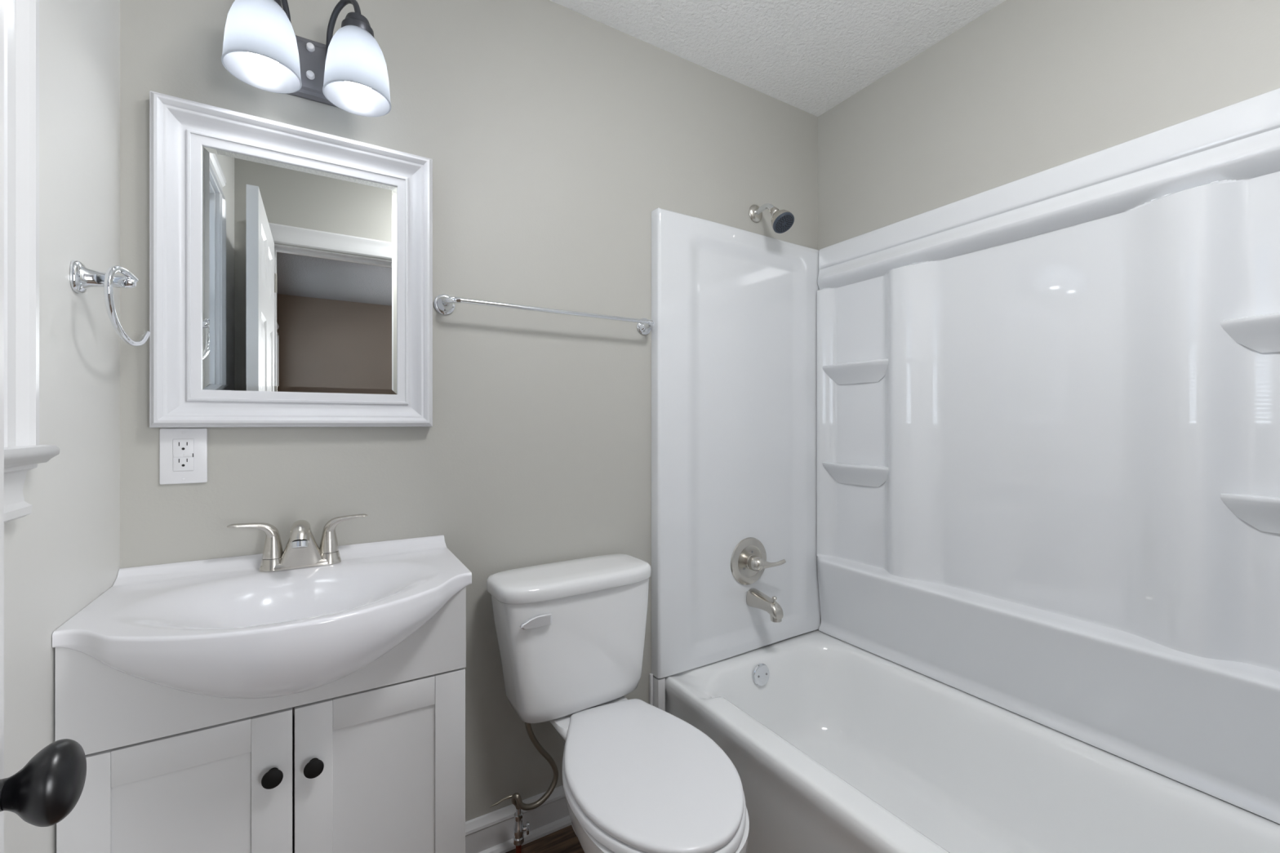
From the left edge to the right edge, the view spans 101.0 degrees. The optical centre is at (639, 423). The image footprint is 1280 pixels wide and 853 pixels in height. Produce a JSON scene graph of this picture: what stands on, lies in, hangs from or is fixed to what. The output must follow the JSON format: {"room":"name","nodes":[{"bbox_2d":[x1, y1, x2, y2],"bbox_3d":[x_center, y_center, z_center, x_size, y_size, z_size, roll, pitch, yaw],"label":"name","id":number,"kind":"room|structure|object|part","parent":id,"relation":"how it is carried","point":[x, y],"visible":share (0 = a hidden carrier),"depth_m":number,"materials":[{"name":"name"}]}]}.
{"room":"bathroom","nodes":[
{"label":"bathroom","id":0,"kind":"room"},
{"bbox_2d":[4,0,119,852],"bbox_3d":[-0.659,-0.029,0.293,0.120,2.417,1.740,0,0,-31],"label":"wall","id":1,"kind":"structure","parent":0,"point":[60,557],"depth_m":0.84,"materials":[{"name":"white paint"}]},
{"bbox_2d":[4,0,60,523],"bbox_3d":[-0.671,-0.423,0.350,0.159,1.094,0.834,0,0,-31],"label":"window","id":2,"kind":"structure","parent":1,"relation":"in","point":[23,452],"depth_m":0.69,"materials":[{"name":"white paint"}]},
{"bbox_3d":[-0.626,-0.470,0.377,0.022,1.000,0.790,0,0,-31],"label":"casing","id":3,"kind":"part","parent":2,"relation":"part of","materials":[{"name":"white paint"}]},
{"bbox_2d":[70,259,150,346],"bbox_3d":[-0.932,-0.205,0.941,0.076,0.129,0.226,0,0,-31],"label":"towel ring","id":4,"kind":"object","parent":1,"relation":"attached to","point":[82,278],"visible":1,"depth_m":0.88,"materials":[{"name":"silver metal"}]},
{"bbox_3d":[-0.908,-0.244,0.898,0.074,0.052,0.048,0,0,-31],"label":"post","id":5,"kind":"part","parent":4,"relation":"part of","materials":[{"name":"silver metal"}]},
{"bbox_2d":[120,0,817,822],"bbox_3d":[-0.199,-0.029,1.652,2.305,2.417,0.120,0,0,-31],"label":"wall","id":6,"kind":"structure","parent":0,"point":[553,134],"depth_m":1.46,"materials":[{"name":"grey paint"}]},
{"bbox_2d":[159,427,207,484],"bbox_3d":[-0.966,0.069,1.117,0.078,0.118,0.009,0,0,-31],"label":"wall outlet","id":7,"kind":"object","parent":6,"relation":"attached to","point":[183,452],"visible":1,"depth_m":1.11,"materials":[{"name":"white plastic"}]},
{"bbox_2d":[173,439,193,471],"bbox_3d":[-0.965,0.067,1.115,0.034,0.068,0.002,0,0,-31],"label":"receptacle","id":8,"kind":"object","parent":7,"relation":"attached to","point":[183,449],"depth_m":1.11,"materials":[{"name":"white plastic"}]},
{"bbox_2d":[149,90,432,427],"bbox_3d":[-0.766,-0.333,1.216,0.542,0.683,0.046,0,0,-31],"label":"framed mirror","id":9,"kind":"object","parent":6,"relation":"attached to","point":[291,266],"visible":1,"depth_m":1.20,"materials":[{"name":"white paint"}]},
{"bbox_3d":[-0.772,-0.333,1.226,0.384,0.525,0.003,0,0,-31],"label":"glass","id":10,"kind":"part","parent":9,"relation":"part of","materials":[{"name":"white mirror"}]},
{"bbox_2d":[221,0,391,116],"bbox_3d":[-0.715,-0.837,1.153,0.305,0.246,0.206,0,0,-31],"label":"vanity light","id":11,"kind":"object","parent":6,"relation":"attached to","point":[348,73],"visible":1,"depth_m":1.12,"materials":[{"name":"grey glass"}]},
{"bbox_3d":[-0.770,-0.787,1.078,0.134,0.147,0.134,0,0,-31],"label":"lamp shade","id":12,"kind":"part","parent":11,"relation":"part of","materials":[{"name":"white glass"}]},
{"bbox_3d":[-0.770,-0.774,1.078,0.053,0.102,0.053,0,0,-31],"label":"bulb","id":13,"kind":"part","parent":11,"relation":"part of","materials":[{"name":"white glass"}]},
{"bbox_3d":[-0.782,-0.904,1.140,0.018,0.112,0.140,0,0,-13],"label":"arm","id":14,"kind":"part","parent":11,"relation":"part of","materials":[{"name":"grey metal"}]},
{"bbox_3d":[-0.679,-0.904,1.201,0.145,0.113,0.020,0,0,35],"label":"arm","id":15,"kind":"part","parent":11,"relation":"part of","materials":[{"name":"grey metal"}]},
{"bbox_3d":[-0.623,-0.787,1.165,0.134,0.147,0.134,0,0,-31],"label":"lamp shade","id":16,"kind":"part","parent":11,"relation":"part of","materials":[{"name":"white glass"}]},
{"bbox_3d":[-0.623,-0.774,1.165,0.053,0.102,0.053,0,0,-31],"label":"bulb","id":17,"kind":"part","parent":11,"relation":"part of","materials":[{"name":"white glass"}]},
{"bbox_2d":[465,785,571,852],"bbox_3d":[-0.239,1.127,1.543,0.659,0.107,0.026,0,0,-31],"label":"baseboard","id":18,"kind":"structure","parent":6,"relation":"attached to","point":[492,832],"depth_m":1.47,"materials":[{"name":"white paint"}]},
{"bbox_2d":[433,293,654,334],"bbox_3d":[-0.232,-0.313,1.518,0.669,0.053,0.076,0,0,-31],"label":"towel bar","id":19,"kind":"object","parent":6,"relation":"attached to","point":[443,304],"visible":1,"depth_m":1.43,"materials":[{"name":"silver metal"}]},
{"bbox_3d":[-0.217,-0.314,1.491,0.568,0.012,0.012,0,0,-31],"label":"rod","id":20,"kind":"part","parent":19,"relation":"part of","materials":[{"name":"silver metal"}]},
{"bbox_2d":[648,673,653,705],"bbox_3d":[0.036,0.944,1.716,0.010,0.258,0.012,0,0,-31],"label":"trim","id":21,"kind":"structure","parent":6,"relation":"attached to","point":[651,675],"depth_m":1.71,"materials":[{"name":"white paint"}]},
{"bbox_2d":[653,675,665,711],"bbox_3d":[0.060,1.002,1.714,0.028,0.357,0.040,0,0,-31],"label":"trim","id":22,"kind":"structure","parent":6,"relation":"attached to","point":[659,684],"depth_m":1.70,"materials":[{"name":"white paint"}]},
{"bbox_2d":[748,203,794,233],"bbox_3d":[0.472,-0.739,1.883,0.079,0.140,0.173,0,0,-31],"label":"shower fixture","id":23,"kind":"object","parent":6,"relation":"attached to","point":[782,220],"visible":1,"depth_m":1.85,"materials":[{"name":"silver metal"}]},
{"bbox_3d":[0.454,-0.772,1.913,0.021,0.045,0.099,0,0,-31],"label":"arm","id":24,"kind":"part","parent":23,"relation":"part of","materials":[{"name":"silver metal"}]},
{"bbox_2d":[506,825,583,852],"bbox_3d":[0.232,1.210,0.931,2.305,0.060,1.800,0,0,-31],"label":"floor","id":25,"kind":"structure","parent":0,"point":[565,840],"depth_m":1.48,"materials":[{"name":"brown wood"}]},
{"bbox_2d":[54,586,466,852],"bbox_3d":[-0.703,0.760,1.083,0.610,0.839,0.337,0,0,-31],"label":"vanity cabinet","id":26,"kind":"object","parent":25,"relation":"on","point":[371,759],"visible":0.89,"depth_m":0.95,"materials":[{"name":"white laminate"}]},
{"bbox_3d":[-0.766,0.805,0.890,0.302,0.566,0.017,0,0,-31],"label":"door","id":27,"kind":"part","parent":26,"relation":"part of","materials":[{"name":"white laminate"}]},
{"bbox_3d":[-0.635,0.429,0.970,0.610,0.176,0.018,0,0,-31],"label":"fascia panel","id":28,"kind":"part","parent":26,"relation":"part of","materials":[{"name":"white laminate"}]},
{"bbox_2d":[52,534,471,698],"bbox_3d":[-0.666,0.385,1.031,0.624,0.182,0.465,0,0,-31],"label":"sink","id":29,"kind":"object","parent":26,"relation":"in","point":[224,627],"visible":1,"depth_m":0.93,"materials":[{"name":"white ceramic"}]},
{"bbox_2d":[226,513,368,572],"bbox_3d":[-0.732,0.262,1.139,0.262,0.110,0.142,0,0,-31],"label":"sink faucet","id":30,"kind":"object","parent":29,"relation":"on","point":[302,550],"visible":1,"depth_m":1.15,"materials":[{"name":"silver metal"}]},
{"bbox_3d":[-0.825,0.252,1.135,0.098,0.081,0.040,0,0,-31],"label":"handle","id":31,"kind":"part","parent":30,"relation":"part of","materials":[{"name":"silver metal"}]},
{"bbox_3d":[-0.731,0.259,1.138,0.090,0.104,0.134,0,0,-31],"label":"spout","id":32,"kind":"part","parent":30,"relation":"part of","materials":[{"name":"silver metal"}]},
{"bbox_3d":[-0.684,0.252,1.219,0.098,0.081,0.040,0,0,-31],"label":"handle","id":33,"kind":"part","parent":30,"relation":"part of","materials":[{"name":"silver metal"}]},
{"bbox_3d":[-0.650,0.625,0.934,0.032,0.032,0.027,0,0,-31],"label":"knob","id":34,"kind":"part","parent":26,"relation":"part of","materials":[{"name":"black metal"}]},
{"bbox_3d":[-0.597,0.628,0.966,0.032,0.032,0.027,0,0,-31],"label":"knob","id":35,"kind":"part","parent":26,"relation":"part of","materials":[{"name":"black metal"}]},
{"bbox_3d":[-0.504,0.805,1.047,0.303,0.566,0.017,0,0,-31],"label":"door","id":36,"kind":"part","parent":26,"relation":"part of","materials":[{"name":"white laminate"}]},
{"bbox_2d":[513,808,529,852],"bbox_3d":[-0.318,1.105,1.415,0.043,0.150,0.029,0,0,-11],"label":"water supply valve","id":37,"kind":"object","parent":25,"relation":"on","point":[519,828],"visible":0.98,"depth_m":1.41,"materials":[{"name":"silver metal"}]},
{"bbox_2d":[489,722,558,810],"bbox_3d":[-0.307,0.900,1.409,0.185,0.266,0.041,0,0,-31],"label":"supply hose","id":38,"kind":"object","parent":37,"relation":"attached to","point":[516,799],"visible":0.94,"depth_m":1.41,"materials":[{"name":"silver metal"}]},
{"bbox_3d":[-0.302,1.088,1.419,0.010,0.032,0.028,0,0,-12],"label":"valve handle","id":39,"kind":"part","parent":37,"relation":"part of","materials":[{"name":"silver metal"}]},
{"bbox_2d":[486,554,749,852],"bbox_3d":[-0.052,0.790,1.233,0.450,0.779,0.731,0,0,-31],"label":"toilet","id":40,"kind":"object","parent":25,"relation":"on","point":[637,777],"visible":1,"depth_m":1.30,"materials":[{"name":"white ceramic"}]},
{"bbox_3d":[-0.256,0.486,1.295,0.079,0.028,0.018,0,0,-31],"label":"flush lever","id":41,"kind":"part","parent":40,"relation":"part of","materials":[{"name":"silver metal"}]},
{"bbox_3d":[-0.184,0.421,1.455,0.450,0.041,0.215,0,0,-31],"label":"tank lid","id":42,"kind":"part","parent":40,"relation":"part of","materials":[{"name":"white ceramic"}]},
{"bbox_3d":[-0.185,0.604,1.458,0.430,0.326,0.192,0,0,-31],"label":"tank","id":43,"kind":"part","parent":40,"relation":"part of","materials":[{"name":"white ceramic"}]},
{"bbox_3d":[0.009,0.755,1.176,0.358,0.044,0.562,0,0,-31],"label":"lid","id":44,"kind":"part","parent":40,"relation":"part of","materials":[{"name":"white plastic"}]},
{"bbox_3d":[0.011,0.776,1.173,0.366,0.050,0.564,0,0,-31],"label":"seat","id":45,"kind":"part","parent":40,"relation":"part of","materials":[{"name":"white plastic"}]},
{"bbox_2d":[664,629,1279,852],"bbox_3d":[0.781,1.001,1.275,0.753,0.358,1.526,0,0,-31],"label":"bathtub","id":46,"kind":"object","parent":25,"relation":"on","point":[833,744],"visible":0.94,"depth_m":1.45,"materials":[{"name":"white ceramic"}]},
{"bbox_3d":[0.420,0.872,1.829,0.073,0.073,0.019,0,0,-31],"label":"overflow plate","id":47,"kind":"part","parent":46,"relation":"part of","materials":[{"name":"silver metal"}]},
{"bbox_2d":[550,0,1004,116],"bbox_3d":[0.247,-1.267,0.906,2.305,0.060,1.860,0,0,-31],"label":"ceiling","id":48,"kind":"structure","parent":0,"point":[811,56],"depth_m":1.67,"materials":[{"name":"white paint"}]},
{"bbox_2d":[817,0,1279,622],"bbox_3d":[1.216,-0.029,1.415,0.120,2.417,1.740,0,0,-31],"label":"wall","id":49,"kind":"structure","parent":0,"point":[1024,88],"depth_m":1.49,"materials":[{"name":"grey paint"}]},
{"bbox_2d":[651,87,1279,824],"bbox_3d":[0.771,0.064,1.268,0.793,1.512,1.533,0,0,-31],"label":"shower surround","id":50,"kind":"object","parent":49,"relation":"attached to","point":[1014,446],"visible":1,"depth_m":1.48,"materials":[{"name":"white plastic"}]},
{"bbox_3d":[0.382,0.064,1.904,0.778,1.511,0.043,0,0,-31],"label":"panel","id":51,"kind":"part","parent":50,"relation":"part of","materials":[{"name":"white plastic"}]},
{"bbox_2d":[730,537,786,585],"bbox_3d":[0.421,0.498,1.876,0.189,0.171,0.086,0,0,-31],"label":"shower valve","id":52,"kind":"object","parent":50,"relation":"attached to","point":[748,562],"visible":1,"depth_m":1.88,"materials":[{"name":"silver metal"}]},
{"bbox_3d":[0.448,0.498,1.889,0.130,0.054,0.080,0,0,-31],"label":"lever","id":53,"kind":"part","parent":52,"relation":"part of","materials":[{"name":"silver metal"}]},
{"bbox_2d":[746,588,783,622],"bbox_3d":[0.442,0.639,1.857,0.056,0.080,0.136,0,0,-31],"label":"tub spout","id":54,"kind":"object","parent":50,"relation":"attached to","point":[755,598],"visible":1,"depth_m":1.83,"materials":[{"name":"silver metal"}]},
{"bbox_3d":[0.464,0.610,1.821,0.017,0.021,0.017,0,0,-31],"label":"diverter pull","id":55,"kind":"part","parent":54,"relation":"part of","materials":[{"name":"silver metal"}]},
{"bbox_2d":[822,462,888,487],"bbox_3d":[0.790,0.190,1.944,0.057,0.075,0.308,0,0,-31],"label":"shelf","id":56,"kind":"object","parent":50,"relation":"attached to","point":[839,474],"depth_m":1.94,"materials":[{"name":"white plastic"}]},
{"bbox_2d":[822,358,888,384],"bbox_3d":[0.790,-0.186,1.944,0.057,0.075,0.308,0,0,-31],"label":"shelf","id":57,"kind":"object","parent":50,"relation":"attached to","point":[857,371],"depth_m":1.93,"materials":[{"name":"white plastic"}]},
{"bbox_2d":[1220,493,1279,533],"bbox_3d":[1.337,0.190,1.031,0.057,0.075,0.308,0,0,-31],"label":"shelf","id":58,"kind":"object","parent":50,"relation":"attached to","point":[1240,513],"depth_m":1.12,"materials":[{"name":"white plastic"}]},
{"bbox_2d":[1220,312,1279,353],"bbox_3d":[1.337,-0.186,1.031,0.057,0.075,0.308,0,0,-31],"label":"shelf","id":59,"kind":"object","parent":50,"relation":"attached to","point":[1242,332],"depth_m":1.12,"materials":[{"name":"white plastic"}]},
{"bbox_3d":[0.694,-0.028,0.159,2.065,2.417,0.120,0,0,-31],"label":"wall","id":60,"kind":"structure","parent":0,"visible":0},
{"bbox_2d":[0,0,86,852],"bbox_3d":[-0.297,0.160,0.069,0.154,2.016,0.721,0,0,-31],"label":"door","id":61,"kind":"structure","parent":60,"relation":"in","point":[48,788],"depth_m":0.36,"materials":[{"name":"white paint"}]},
{"bbox_3d":[-0.408,0.242,0.348,0.059,0.064,0.064,0,0,-31],"label":"knob","id":62,"kind":"part","parent":61,"relation":"part of","materials":[{"name":"black metal"}]}
]}

